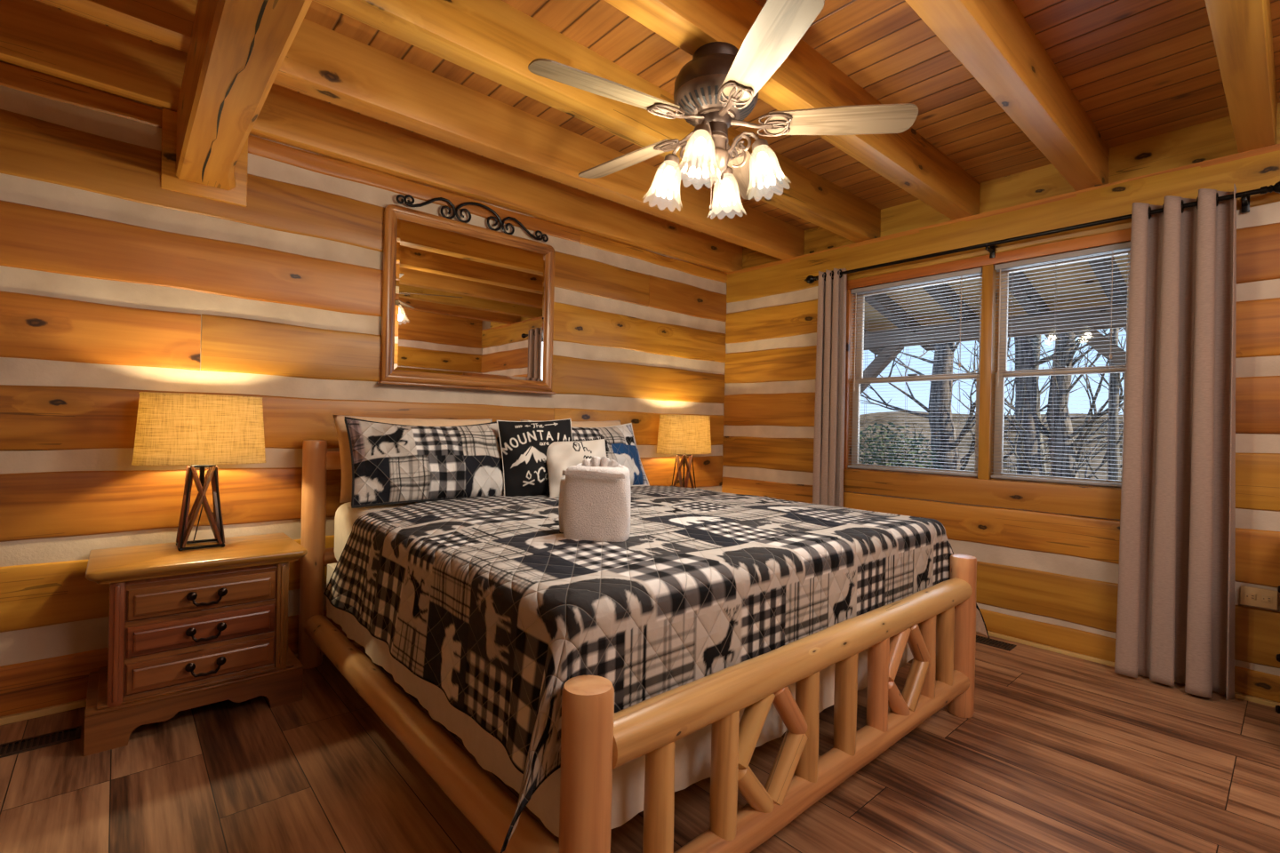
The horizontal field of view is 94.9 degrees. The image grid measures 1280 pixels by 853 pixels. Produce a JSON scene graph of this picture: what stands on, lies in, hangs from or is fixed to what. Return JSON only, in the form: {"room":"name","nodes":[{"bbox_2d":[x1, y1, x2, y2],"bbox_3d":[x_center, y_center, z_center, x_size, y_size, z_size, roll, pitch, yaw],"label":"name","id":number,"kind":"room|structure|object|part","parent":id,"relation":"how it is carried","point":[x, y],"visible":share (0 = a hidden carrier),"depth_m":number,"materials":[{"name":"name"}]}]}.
{"room":"log cabin bedroom","nodes":[
{"label":"log cabin bedroom","id":0,"kind":"room"},
{"bbox_2d":[0,61,727,717],"bbox_3d":[-1.392,-0.221,3.295,5.860,2.785,0.172,1,0,-42],"label":"wall","id":1,"kind":"structure","parent":0,"point":[122,276],"depth_m":2.64,"materials":[{"name":"brown wood"}]},
{"bbox_2d":[0,641,361,726],"bbox_3d":[-1.393,1.159,3.217,5.600,0.027,0.028,1,0,-42],"label":"baseboard","id":2,"kind":"structure","parent":1,"relation":"attached to","point":[78,704],"depth_m":2.34,"materials":[{"name":"brown wood"}]},
{"bbox_2d":[176,0,311,190],"bbox_3d":[-0.445,-1.216,0.955,0.218,0.318,4.620,1,0,-42],"label":"beam","id":3,"kind":"structure","parent":1,"relation":"on","point":[238,49],"depth_m":1.86,"materials":[{"name":"brown wood"}]},
{"bbox_2d":[377,194,555,394],"bbox_3d":[-0.972,-0.780,3.522,1.112,1.119,0.046,1,0,-42],"label":"wall mirror","id":4,"kind":"object","parent":1,"relation":"attached to","point":[465,306],"visible":1,"depth_m":3.47,"materials":[{"name":"brown wood"}]},
{"bbox_3d":[-0.987,-0.270,3.526,1.084,0.068,0.034,1,0,-42],"label":"frame rail","id":5,"kind":"part","parent":4,"relation":"part of","materials":[{"name":"wood"}]},
{"bbox_2d":[393,218,545,381],"bbox_3d":[-0.982,-0.718,3.530,0.952,0.831,0.002,1,0,-42],"label":"mirror glass","id":6,"kind":"object","parent":4,"relation":"on","point":[468,305],"depth_m":3.49,"materials":[{"name":"silver mirror"}]},
{"bbox_2d":[0,632,1279,852],"bbox_3d":[0.145,1.234,1.712,5.900,0.060,4.900,1,0,-42],"label":"floor","id":7,"kind":"structure","parent":0,"point":[1057,753],"depth_m":1.98,"materials":[{"name":"brown wood"}]},
{"bbox_2d":[0,725,81,758],"bbox_3d":[-2.246,1.151,2.100,0.360,0.006,0.110,1,0,-42],"label":"floor vent","id":8,"kind":"object","parent":7,"relation":"in","point":[21,746],"visible":1,"depth_m":2.15,"materials":[{"name":"brown metal"}]},
{"bbox_2d":[83,532,307,756],"bbox_3d":[-1.836,0.839,2.451,0.694,0.647,0.502,1,0,-42],"label":"nightstand","id":9,"kind":"object","parent":7,"relation":"on","point":[192,628],"visible":1,"depth_m":2.28,"materials":[{"name":"brown wood"}]},
{"bbox_2d":[131,392,266,551],"bbox_3d":[-1.887,0.191,2.533,0.461,0.652,0.273,1,0,-42],"label":"table lamp","id":10,"kind":"object","parent":9,"relation":"on","point":[193,431],"visible":1,"depth_m":2.45,"materials":[{"name":"black"}]},
{"bbox_3d":[-1.921,0.335,2.486,0.023,0.348,0.010,1,-18,-26],"label":"crossed leg","id":11,"kind":"part","parent":10,"relation":"part of","materials":[{"name":"brown wood"}]},
{"bbox_3d":[-1.940,0.335,2.508,0.010,0.348,0.023,22,11,31],"label":"crossed leg","id":12,"kind":"part","parent":10,"relation":"part of","materials":[{"name":"brown wood"}]},
{"bbox_3d":[-1.937,0.335,2.563,0.010,0.348,0.023,21,-8,-24],"label":"crossed leg","id":13,"kind":"part","parent":10,"relation":"part of","materials":[{"name":"brown wood"}]},
{"bbox_3d":[-1.927,0.383,2.559,0.093,0.253,0.022,1,0,37],"label":"cord","id":14,"kind":"part","parent":10,"relation":"part of","materials":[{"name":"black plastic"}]},
{"bbox_3d":[-1.866,0.336,2.482,0.023,0.348,0.010,1,-18,32],"label":"crossed leg","id":15,"kind":"part","parent":10,"relation":"part of","materials":[{"name":"brown wood"}]},
{"bbox_3d":[-1.883,0.012,2.533,0.461,0.293,0.273,1,0,-42],"label":"lamp shade","id":16,"kind":"part","parent":10,"relation":"part of","materials":[{"name":"beige fabric"}]},
{"bbox_3d":[-1.890,0.340,2.533,0.160,0.354,0.160,1,0,-42],"label":"metal frame","id":17,"kind":"part","parent":10,"relation":"part of","materials":[{"name":"black"}]},
{"bbox_2d":[199,467,204,487],"bbox_3d":[-1.887,0.188,2.533,0.080,0.140,0.026,1,0,-42],"label":"socket","id":18,"kind":"object","parent":10,"relation":"attached to","point":[202,469],"depth_m":2.53,"materials":[{"name":"black"}]},
{"bbox_3d":[-1.915,0.335,2.583,0.023,0.348,0.010,1,18,32],"label":"crossed leg","id":19,"kind":"part","parent":10,"relation":"part of","materials":[{"name":"brown wood"}]},
{"bbox_3d":[-1.843,0.337,2.502,0.010,0.348,0.023,-18,8,-24],"label":"crossed leg","id":20,"kind":"part","parent":10,"relation":"part of","materials":[{"name":"brown wood"}]},
{"bbox_3d":[-1.860,0.336,2.580,0.023,0.348,0.010,1,18,-26],"label":"crossed leg","id":21,"kind":"part","parent":10,"relation":"part of","materials":[{"name":"brown wood"}]},
{"bbox_3d":[-1.840,0.337,2.557,0.010,0.348,0.023,-20,-11,31],"label":"crossed leg","id":22,"kind":"part","parent":10,"relation":"part of","materials":[{"name":"brown wood"}]},
{"bbox_3d":[-1.703,0.931,2.300,0.466,0.112,0.026,1,0,-42],"label":"drawer","id":23,"kind":"part","parent":9,"relation":"part of","materials":[{"name":"brown wood"}]},
{"bbox_3d":[-1.700,0.796,2.300,0.466,0.112,0.026,1,0,-42],"label":"drawer","id":24,"kind":"part","parent":9,"relation":"part of","materials":[{"name":"brown wood"}]},
{"bbox_3d":[-1.698,0.660,2.300,0.466,0.114,0.026,1,0,-42],"label":"drawer","id":25,"kind":"part","parent":9,"relation":"part of","materials":[{"name":"brown wood"}]},
{"bbox_3d":[-1.683,0.933,2.277,0.129,0.059,0.035,1,0,-42],"label":"drawer pull","id":26,"kind":"part","parent":9,"relation":"part of","materials":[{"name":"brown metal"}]},
{"bbox_3d":[-1.680,0.798,2.277,0.129,0.059,0.035,1,0,-42],"label":"drawer pull","id":27,"kind":"part","parent":9,"relation":"part of","materials":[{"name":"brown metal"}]},
{"bbox_3d":[-1.677,0.662,2.277,0.129,0.059,0.035,1,0,-42],"label":"drawer pull","id":28,"kind":"part","parent":9,"relation":"part of","materials":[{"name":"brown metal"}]},
{"bbox_2d":[297,440,976,852],"bbox_3d":[-0.107,0.649,2.697,2.106,1.100,2.352,1,0,-42],"label":"bed","id":29,"kind":"object","parent":7,"relation":"on","point":[937,622],"visible":0.68,"depth_m":1.65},
{"bbox_3d":[-1.600,0.618,2.873,0.108,1.100,0.104,1,0,-42],"label":"head post","id":30,"kind":"part","parent":29,"relation":"part of","materials":[{"name":"brown wood"}]},
{"bbox_3d":[-0.878,0.664,3.514,1.872,0.095,0.092,1,0,-42],"label":"headboard rail","id":31,"kind":"part","parent":29,"relation":"part of","materials":[{"name":"brown wood"}]},
{"bbox_3d":[-0.868,0.184,3.515,1.872,0.093,0.094,1,0,-42],"label":"headboard rail","id":32,"kind":"part","parent":29,"relation":"part of","materials":[{"name":"brown wood"}]},
{"bbox_3d":[-0.852,0.978,2.042,0.109,0.106,2.165,1,0,-42],"label":"rail","id":33,"kind":"part","parent":29,"relation":"part of","materials":[{"name":"brown wood"}]},
{"bbox_3d":[-0.113,0.861,1.195,0.105,0.675,0.104,1,0,-42],"label":"foot post","id":34,"kind":"part","parent":29,"relation":"part of","materials":[{"name":"brown wood"}]},
{"bbox_2d":[326,562,913,837],"bbox_3d":[-0.113,0.817,2.704,1.935,0.246,2.081,1,0,-42],"label":"bed skirt","id":35,"kind":"object","parent":29,"relation":"on","point":[692,752],"visible":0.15,"depth_m":1.60,"materials":[{"name":"beige fabric"}]},
{"bbox_2d":[334,501,426,560],"bbox_3d":[-0.113,0.545,2.711,1.890,0.308,2.045,1,0,-42],"label":"mattress","id":36,"kind":"object","parent":35,"relation":"on","point":[346,516],"visible":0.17,"depth_m":2.71,"materials":[{"name":"white fabric"}]},
{"bbox_2d":[332,415,492,503],"bbox_3d":[-1.101,0.152,3.001,0.822,0.402,0.259,1,0,-39],"label":"pillow","id":37,"kind":"object","parent":36,"relation":"on","point":[346,491],"visible":0.16,"depth_m":2.80,"materials":[{"name":"beige fabric"}]},
{"bbox_2d":[520,419,620,427],"bbox_3d":[-0.361,0.164,3.702,0.266,0.426,0.799,1,0,44],"label":"pillow","id":38,"kind":"object","parent":36,"relation":"on","point":[582,424],"visible":0.06,"depth_m":3.77,"materials":[{"name":"beige fabric"}]},
{"bbox_2d":[527,420,649,487],"bbox_3d":[-0.286,0.173,3.550,0.248,0.405,0.813,1,0,44],"label":"pillow sham","id":39,"kind":"object","parent":36,"relation":"on","point":[621,447],"visible":0.34,"depth_m":3.63,"materials":[{"name":"white fabric"}]},
{"bbox_2d":[323,486,989,852],"bbox_3d":[0.024,0.636,2.596,2.343,0.557,2.007,1,0,-42],"label":"patchwork quilt","id":40,"kind":"object","parent":36,"relation":"on","point":[485,601],"visible":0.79,"depth_m":1.71,"materials":[{"name":"fabric"}]},
{"bbox_2d":[344,416,503,508],"bbox_3d":[-0.991,0.161,2.854,0.778,0.399,0.252,1,0,-36],"label":"pillow sham","id":41,"kind":"object","parent":40,"relation":"on","point":[391,463],"visible":0.92,"depth_m":2.74,"materials":[{"name":"fabric"}]},
{"bbox_2d":[496,418,572,496],"bbox_3d":[-0.524,0.165,3.063,0.418,0.425,0.210,1,0,-29],"label":"throw cushion","id":42,"kind":"object","parent":40,"relation":"on","point":[524,445],"visible":0.63,"depth_m":2.98,"materials":[{"name":"black fabric"}]},
{"bbox_2d":[543,436,608,497],"bbox_3d":[-0.316,0.222,3.022,0.367,0.343,0.207,1,0,-21],"label":"throw cushion","id":43,"kind":"object","parent":40,"relation":"on","point":[562,455],"visible":0.46,"depth_m":2.98,"materials":[{"name":"white fabric"}]},
{"bbox_2d":[558,465,631,542],"bbox_3d":[-0.155,0.249,1.959,0.262,0.244,0.240,1,0,7],"label":"folded towel","id":44,"kind":"object","parent":40,"relation":"on","point":[594,505],"visible":0.97,"depth_m":1.86,"materials":[{"name":"white fabric"}]},
{"bbox_2d":[576,456,623,468],"bbox_3d":[-0.131,0.146,1.929,0.197,0.095,0.030,1,0,7],"label":"cloth","id":45,"kind":"object","parent":44,"relation":"in","point":[595,461],"visible":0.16,"depth_m":1.92,"materials":[{"name":"white fabric"}]},
{"bbox_3d":[0.643,0.679,1.862,1.950,0.106,0.102,1,0,-42],"label":"rail","id":46,"kind":"part","parent":29,"relation":"part of","materials":[{"name":"brown wood"}]},
{"bbox_3d":[0.634,1.067,1.862,1.950,0.096,0.096,1,0,-42],"label":"rail","id":47,"kind":"part","parent":29,"relation":"part of","materials":[{"name":"brown wood"}]},
{"bbox_3d":[1.382,0.893,2.523,0.104,0.675,0.106,1,0,-42],"label":"foot post","id":48,"kind":"part","parent":29,"relation":"part of","materials":[{"name":"brown wood"}]},
{"bbox_2d":[976,634,1016,651],"bbox_3d":[1.995,1.241,3.409,0.120,0.006,0.300,1,0,-42],"label":"floor vent","id":49,"kind":"object","parent":7,"relation":"in","point":[1006,646],"visible":0.57,"depth_m":3.36,"materials":[{"name":"brown metal"}]},
{"bbox_2d":[1274,585,1279,713],"bbox_3d":[2.816,0.849,2.179,0.520,0.825,0.621,1,0,-42],"label":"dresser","id":50,"kind":"object","parent":7,"relation":"on","point":[1277,657],"visible":1,"depth_m":2.40,"materials":[{"name":"brown wood"}]},
{"bbox_3d":[2.615,1.157,2.398,0.034,0.034,0.035,1,0,-42],"label":"knob","id":51,"kind":"part","parent":50,"relation":"part of","materials":[{"name":"brown metal"}]},
{"bbox_3d":[2.619,0.947,2.398,0.034,0.034,0.035,1,0,-42],"label":"knob","id":52,"kind":"part","parent":50,"relation":"part of","materials":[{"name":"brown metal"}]},
{"bbox_3d":[0.399,0.887,4.438,0.694,0.647,0.502,1,0,-42],"label":"nightstand","id":53,"kind":"object","parent":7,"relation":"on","visible":0},
{"bbox_2d":[656,414,711,488],"bbox_3d":[0.340,0.239,4.513,0.461,0.652,0.273,1,0,-42],"label":"table lamp","id":54,"kind":"object","parent":53,"relation":"on","point":[684,436],"visible":0.87,"depth_m":4.39,"materials":[{"name":"beige fabric"}]},
{"bbox_3d":[0.286,0.383,4.488,0.010,0.348,0.023,22,11,31],"label":"crossed leg","id":55,"kind":"part","parent":54,"relation":"part of","materials":[{"name":"brown wood"}]},
{"bbox_3d":[0.306,0.383,4.465,0.023,0.348,0.010,1,-18,-26],"label":"crossed leg","id":56,"kind":"part","parent":54,"relation":"part of","materials":[{"name":"brown wood"}]},
{"bbox_3d":[0.336,0.388,4.512,0.160,0.354,0.160,1,0,-42],"label":"metal frame","id":57,"kind":"part","parent":54,"relation":"part of","materials":[{"name":"black"}]},
{"bbox_3d":[0.343,0.060,4.513,0.461,0.293,0.273,1,0,-42],"label":"lamp shade","id":58,"kind":"part","parent":54,"relation":"part of","materials":[{"name":"beige fabric"}]},
{"bbox_3d":[0.361,0.384,4.462,0.023,0.348,0.010,1,-18,32],"label":"crossed leg","id":59,"kind":"part","parent":54,"relation":"part of","materials":[{"name":"brown wood"}]},
{"bbox_3d":[0.383,0.385,4.482,0.010,0.348,0.023,-18,8,-24],"label":"crossed leg","id":60,"kind":"part","parent":54,"relation":"part of","materials":[{"name":"brown wood"}]},
{"bbox_2d":[32,0,1279,247],"bbox_3d":[0.220,-1.610,1.659,6.250,0.060,5.200,1,0,-42],"label":"ceiling","id":61,"kind":"structure","parent":0,"point":[1139,69],"depth_m":2.56,"materials":[{"name":"brown wood"}]},
{"bbox_2d":[0,0,742,272],"bbox_3d":[-1.278,-1.497,3.249,5.728,0.248,0.095,1,0,-42],"label":"ceiling beam","id":62,"kind":"structure","parent":61,"relation":"attached to","point":[35,36],"depth_m":2.99,"materials":[{"name":"brown wood"}]},
{"bbox_2d":[37,0,804,260],"bbox_3d":[-0.878,-1.488,2.799,5.728,0.249,0.120,1,0,-42],"label":"ceiling beam","id":63,"kind":"structure","parent":61,"relation":"attached to","point":[324,63],"depth_m":2.76,"materials":[{"name":"brown wood"}]},
{"bbox_2d":[312,0,880,242],"bbox_3d":[-0.463,-1.480,2.332,5.728,0.249,0.120,1,0,-42],"label":"ceiling beam","id":64,"kind":"structure","parent":61,"relation":"attached to","point":[494,40],"depth_m":2.39,"materials":[{"name":"brown wood"}]},
{"bbox_2d":[604,0,980,220],"bbox_3d":[-0.034,-1.471,1.850,5.728,0.249,0.120,1,0,-42],"label":"ceiling beam","id":65,"kind":"structure","parent":61,"relation":"attached to","point":[805,79],"depth_m":2.48,"materials":[{"name":"brown wood"}]},
{"bbox_2d":[528,0,918,210],"bbox_3d":[0.232,-1.055,2.145,1.331,0.570,1.311,1,0,-42],"label":"ceiling fan","id":66,"kind":"object","parent":65,"relation":"hanging from","point":[715,92],"visible":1,"depth_m":2.04,"materials":[{"name":"beige wood"}]},
{"bbox_3d":[-0.111,-1.100,1.911,0.508,0.006,0.136,1,13,-30],"label":"blade","id":67,"kind":"part","parent":66,"relation":"part of","materials":[{"name":"brown wood"}]},
{"bbox_3d":[-0.053,-1.098,2.427,0.508,0.006,0.136,1,13,42],"label":"blade","id":68,"kind":"part","parent":66,"relation":"part of","materials":[{"name":"brown wood"}]},
{"bbox_3d":[0.107,-0.941,2.196,0.040,0.062,0.040,1,0,-23],"label":"bulb","id":69,"kind":"part","parent":66,"relation":"part of","materials":[{"name":"beige glass"}]},
{"bbox_3d":[0.176,-0.989,2.168,0.130,0.127,0.020,1,0,22],"label":"light arm","id":70,"kind":"part","parent":66,"relation":"part of","materials":[{"name":"brown metal"}]},
{"bbox_3d":[0.202,-0.939,1.968,0.040,0.062,0.040,1,0,-23],"label":"bulb","id":71,"kind":"part","parent":66,"relation":"part of","materials":[{"name":"beige glass"}]},
{"bbox_3d":[0.232,-0.988,2.036,0.020,0.127,0.130,1,0,22],"label":"light arm","id":72,"kind":"part","parent":66,"relation":"part of","materials":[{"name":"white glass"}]},
{"bbox_3d":[0.254,-0.851,2.091,0.011,0.166,0.011,1,0,-19],"label":"pull chain","id":73,"kind":"part","parent":66,"relation":"part of","materials":[{"name":"brown metal"}]},
{"bbox_3d":[0.308,-0.986,2.223,0.020,0.127,0.130,1,0,22],"label":"light arm","id":74,"kind":"part","parent":66,"relation":"part of","materials":[{"name":"brown metal"}]},
{"bbox_3d":[0.336,-0.936,2.291,0.040,0.062,0.040,1,0,-23],"label":"bulb","id":75,"kind":"part","parent":66,"relation":"part of","materials":[{"name":"beige glass"}]},
{"bbox_3d":[0.363,-0.985,2.091,0.130,0.127,0.020,1,0,22],"label":"light arm","id":76,"kind":"part","parent":66,"relation":"part of","materials":[{"name":"brown metal"}]},
{"bbox_3d":[0.454,-1.087,2.531,0.136,0.006,0.508,-13,-6,24],"label":"blade","id":77,"kind":"part","parent":66,"relation":"part of","materials":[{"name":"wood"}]},
{"bbox_3d":[0.431,-0.934,2.063,0.040,0.062,0.040,1,0,-23],"label":"bulb","id":78,"kind":"part","parent":66,"relation":"part of","materials":[{"name":"beige glass"}]},
{"bbox_3d":[0.361,-1.090,1.698,0.136,0.006,0.508,14,-3,-11],"label":"blade","id":79,"kind":"part","parent":66,"relation":"part of","materials":[{"name":"beige wood"}]},
{"bbox_3d":[0.710,-1.082,2.081,0.508,0.006,0.136,1,-13,6],"label":"blade","id":80,"kind":"part","parent":66,"relation":"part of","materials":[{"name":"brown wood"}]},
{"bbox_2d":[904,0,1109,191],"bbox_3d":[0.394,-1.462,1.368,5.728,0.249,0.120,1,0,-42],"label":"ceiling beam","id":81,"kind":"structure","parent":61,"relation":"attached to","point":[993,40],"depth_m":2.31,"materials":[{"name":"brown wood"}]},
{"bbox_2d":[1204,0,1277,152],"bbox_3d":[0.809,-1.453,0.901,5.728,0.249,0.120,1,0,-42],"label":"ceiling beam","id":82,"kind":"structure","parent":61,"relation":"attached to","point":[1241,29],"depth_m":2.14,"materials":[{"name":"brown wood"}]},
{"bbox_2d":[721,102,1279,703],"bbox_3d":[2.229,-0.143,3.538,0.204,2.785,4.900,1,0,-42],"label":"wall","id":83,"kind":"structure","parent":0,"point":[1051,580],"depth_m":3.34,"materials":[{"name":"brown wood"}]},
{"bbox_2d":[843,288,851,469],"bbox_3d":[1.475,-0.340,4.264,0.033,1.297,0.088,1,0,-42],"label":"trim","id":84,"kind":"structure","parent":83,"relation":"attached to","point":[848,292],"depth_m":4.23,"materials":[{"name":"brown wood"}]},
{"bbox_2d":[848,273,982,479],"bbox_3d":[1.856,-0.333,3.965,0.140,1.312,0.886,1,0,-42],"label":"window","id":85,"kind":"structure","parent":83,"relation":"in","point":[853,396],"depth_m":4.19,"materials":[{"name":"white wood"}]},
{"bbox_2d":[848,267,982,476],"bbox_3d":[1.793,-0.339,3.909,0.044,1.279,0.854,1,0,-42],"label":"window blind","id":86,"kind":"object","parent":85,"relation":"attached to","point":[974,271],"visible":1,"depth_m":3.88,"materials":[{"name":"grey plastic"}]},
{"bbox_3d":[1.784,0.293,3.913,0.026,0.016,0.854,1,0,-42],"label":"rail","id":87,"kind":"part","parent":86,"relation":"part of","materials":[{"name":"grey"}]},
{"bbox_3d":[1.811,-0.962,3.913,0.032,0.031,0.854,1,0,-42],"label":"head rail","id":88,"kind":"part","parent":86,"relation":"part of","materials":[{"name":"grey plastic"}]},
{"bbox_3d":[1.999,-0.654,3.663,0.013,0.574,0.013,1,0,26],"label":"pull cord","id":89,"kind":"part","parent":86,"relation":"part of","materials":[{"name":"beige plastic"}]},
{"bbox_3d":[1.838,-0.014,3.955,0.028,0.650,0.866,1,0,-42],"label":"sash","id":90,"kind":"part","parent":85,"relation":"part of","materials":[{"name":"beige plastic"}]},
{"bbox_3d":[1.878,-0.644,3.978,0.028,0.672,0.866,1,0,-42],"label":"sash","id":91,"kind":"part","parent":85,"relation":"part of","materials":[{"name":"beige plastic"}]},
{"bbox_2d":[843,469,1121,519],"bbox_3d":[2.013,0.398,3.638,0.036,0.157,1.760,1,0,-42],"label":"trim","id":92,"kind":"structure","parent":83,"relation":"attached to","point":[1066,500],"depth_m":3.51,"materials":[{"name":"brown wood"}]},
{"bbox_2d":[977,264,994,479],"bbox_3d":[2.099,-0.327,3.561,0.033,1.297,0.060,1,0,-42],"label":"trim","id":93,"kind":"structure","parent":83,"relation":"attached to","point":[988,295],"depth_m":3.55,"materials":[{"name":"brown wood"}]},
{"bbox_2d":[846,228,1131,289],"bbox_3d":[2.044,-1.008,3.639,0.034,0.063,1.760,1,0,-42],"label":"trim","id":94,"kind":"structure","parent":83,"relation":"attached to","point":[1120,236],"depth_m":3.50,"materials":[{"name":"brown wood"}]},
{"bbox_2d":[804,181,1279,283],"bbox_3d":[2.072,-1.058,3.489,0.129,0.090,2.476,1,0,-42],"label":"curtain rod","id":95,"kind":"object","parent":83,"relation":"attached to","point":[1245,196],"visible":0.94,"depth_m":3.21,"materials":[{"name":"black metal"}]},
{"bbox_2d":[812,267,847,507],"bbox_3d":[1.356,0.047,4.215,0.224,2.352,0.096,1,0,39],"label":"curtain","id":96,"kind":"object","parent":95,"relation":"hanging from","point":[828,443],"visible":0.74,"depth_m":4.20,"materials":[{"name":"grey fabric"}]},
{"bbox_2d":[1114,184,1236,700],"bbox_3d":[2.583,0.067,2.828,0.159,2.362,0.427,1,0,-42],"label":"curtain","id":97,"kind":"object","parent":95,"relation":"hanging from","point":[1176,594],"visible":0.99,"depth_m":2.82,"materials":[{"name":"grey fabric"}]},
{"bbox_2d":[990,248,1130,489],"bbox_3d":[2.402,-0.321,3.350,0.140,1.312,0.678,1,0,-42],"label":"window","id":98,"kind":"structure","parent":83,"relation":"in","point":[998,410],"depth_m":3.55,"materials":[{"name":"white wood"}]},
{"bbox_3d":[2.384,-0.003,3.340,0.028,0.650,0.658,1,0,-42],"label":"sash","id":99,"kind":"part","parent":98,"relation":"part of","materials":[{"name":"beige plastic"}]},
{"bbox_2d":[991,241,1130,487],"bbox_3d":[2.339,-0.327,3.295,0.044,1.279,0.646,1,0,-42],"label":"window blind","id":100,"kind":"object","parent":98,"relation":"attached to","point":[1113,248],"visible":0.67,"depth_m":3.30,"materials":[{"name":"grey plastic"}]},
{"bbox_3d":[2.330,0.304,3.298,0.026,0.016,0.646,1,0,-42],"label":"rail","id":101,"kind":"part","parent":100,"relation":"part of","materials":[{"name":"grey"}]},
{"bbox_3d":[2.357,-0.951,3.299,0.032,0.031,0.646,1,0,-42],"label":"head rail","id":102,"kind":"part","parent":100,"relation":"part of","materials":[{"name":"grey plastic"}]},
{"bbox_3d":[2.494,-0.644,3.106,0.013,0.574,0.013,1,0,26],"label":"pull cord","id":103,"kind":"part","parent":100,"relation":"part of","materials":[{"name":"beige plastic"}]},
{"bbox_3d":[2.424,-0.633,3.364,0.028,0.672,0.658,1,0,-42],"label":"sash","id":104,"kind":"part","parent":98,"relation":"part of","materials":[{"name":"beige plastic"}]},
{"bbox_2d":[976,631,1279,707],"bbox_3d":[2.224,1.239,3.359,0.028,0.020,4.600,1,0,-42],"label":"baseboard","id":105,"kind":"structure","parent":83,"relation":"attached to","point":[1262,701],"depth_m":3.17,"materials":[{"name":"brown wood"}]},
{"bbox_2d":[1240,585,1277,609],"bbox_3d":[2.824,0.780,2.682,0.029,0.084,0.116,1,0,-42],"label":"wall outlet","id":106,"kind":"object","parent":83,"relation":"attached to","point":[1250,596],"visible":0.99,"depth_m":2.67,"materials":[{"name":"brown plastic"}]},
{"bbox_2d":[1244,592,1255,600],"bbox_3d":[2.798,0.780,2.693,0.004,0.028,0.036,1,0,-42],"label":"socket","id":107,"kind":"object","parent":106,"relation":"attached to","point":[1248,596],"depth_m":2.69,"materials":[{"name":"beige plastic"}]},
{"bbox_2d":[1261,595,1272,603],"bbox_3d":[2.833,0.781,2.655,0.004,0.028,0.036,1,0,-42],"label":"socket","id":108,"kind":"object","parent":106,"relation":"attached to","point":[1265,599],"depth_m":2.65,"materials":[{"name":"beige plastic"}]},
{"label":"outside","id":109,"kind":"structure","parent":0,"visible":0},
{"bbox_2d":[858,411,1123,480],"bbox_3d":[27.414,1.358,82.346,137.400,11.808,260.000,1,0,-42],"label":"hill","id":110,"kind":"structure","parent":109,"point":[897,418],"depth_m":78.76,"materials":[{"name":"brown plant"}]},
{"bbox_2d":[858,422,943,469],"bbox_3d":[3.638,0.744,8.692,1.533,1.640,1.522,1,0,-42],"label":"evergreen shrub","id":111,"kind":"object","parent":110,"relation":"on","point":[892,436],"visible":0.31,"depth_m":8.56,"materials":[{"name":"green plant"}]},
{"bbox_2d":[860,336,1105,470],"bbox_3d":[4.594,-0.924,8.937,3.204,6.466,4.171,1,0,-32],"label":"bare tree","id":112,"kind":"object","parent":110,"relation":"on","point":[943,405],"visible":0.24,"depth_m":8.93,"materials":[{"name":"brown plant"}]},
{"bbox_2d":[930,329,1122,479],"bbox_3d":[5.652,-0.808,7.654,1.877,6.288,3.934,1,0,-30],"label":"bare tree","id":113,"kind":"object","parent":110,"relation":"on","point":[1029,412],"visible":0.15,"depth_m":7.85,"materials":[{"name":"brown plant"}]},
{"bbox_2d":[928,328,1125,475],"bbox_3d":[9.004,-0.828,13.038,2.556,9.663,4.397,1,0,-42],"label":"bare tree","id":114,"kind":"object","parent":110,"relation":"on","point":[1036,356],"visible":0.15,"depth_m":12.70,"materials":[{"name":"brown plant"}]},
{"bbox_2d":[960,328,1126,478],"bbox_3d":[5.774,-0.673,7.381,2.870,6.032,2.389,1,0,11],"label":"bare tree","id":115,"kind":"object","parent":110,"relation":"on","point":[1057,440],"visible":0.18,"depth_m":7.67,"materials":[{"name":"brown plant"}]},
{"bbox_2d":[1023,328,1123,480],"bbox_3d":[5.829,-1.371,6.699,3.293,7.403,2.219,1,0,11],"label":"bare tree","id":116,"kind":"object","parent":110,"relation":"on","point":[1115,392],"visible":0.07,"depth_m":6.99,"materials":[{"name":"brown plant"}]},
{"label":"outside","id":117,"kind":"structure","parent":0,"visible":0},
{"bbox_2d":[860,255,1127,393],"bbox_3d":[2.906,-0.021,5.012,2.830,3.371,9.000,1,0,-42],"label":"porch","id":118,"kind":"object","parent":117,"point":[1105,344],"visible":0.16,"depth_m":5.32,"materials":[{"name":"wood"}]}
]}

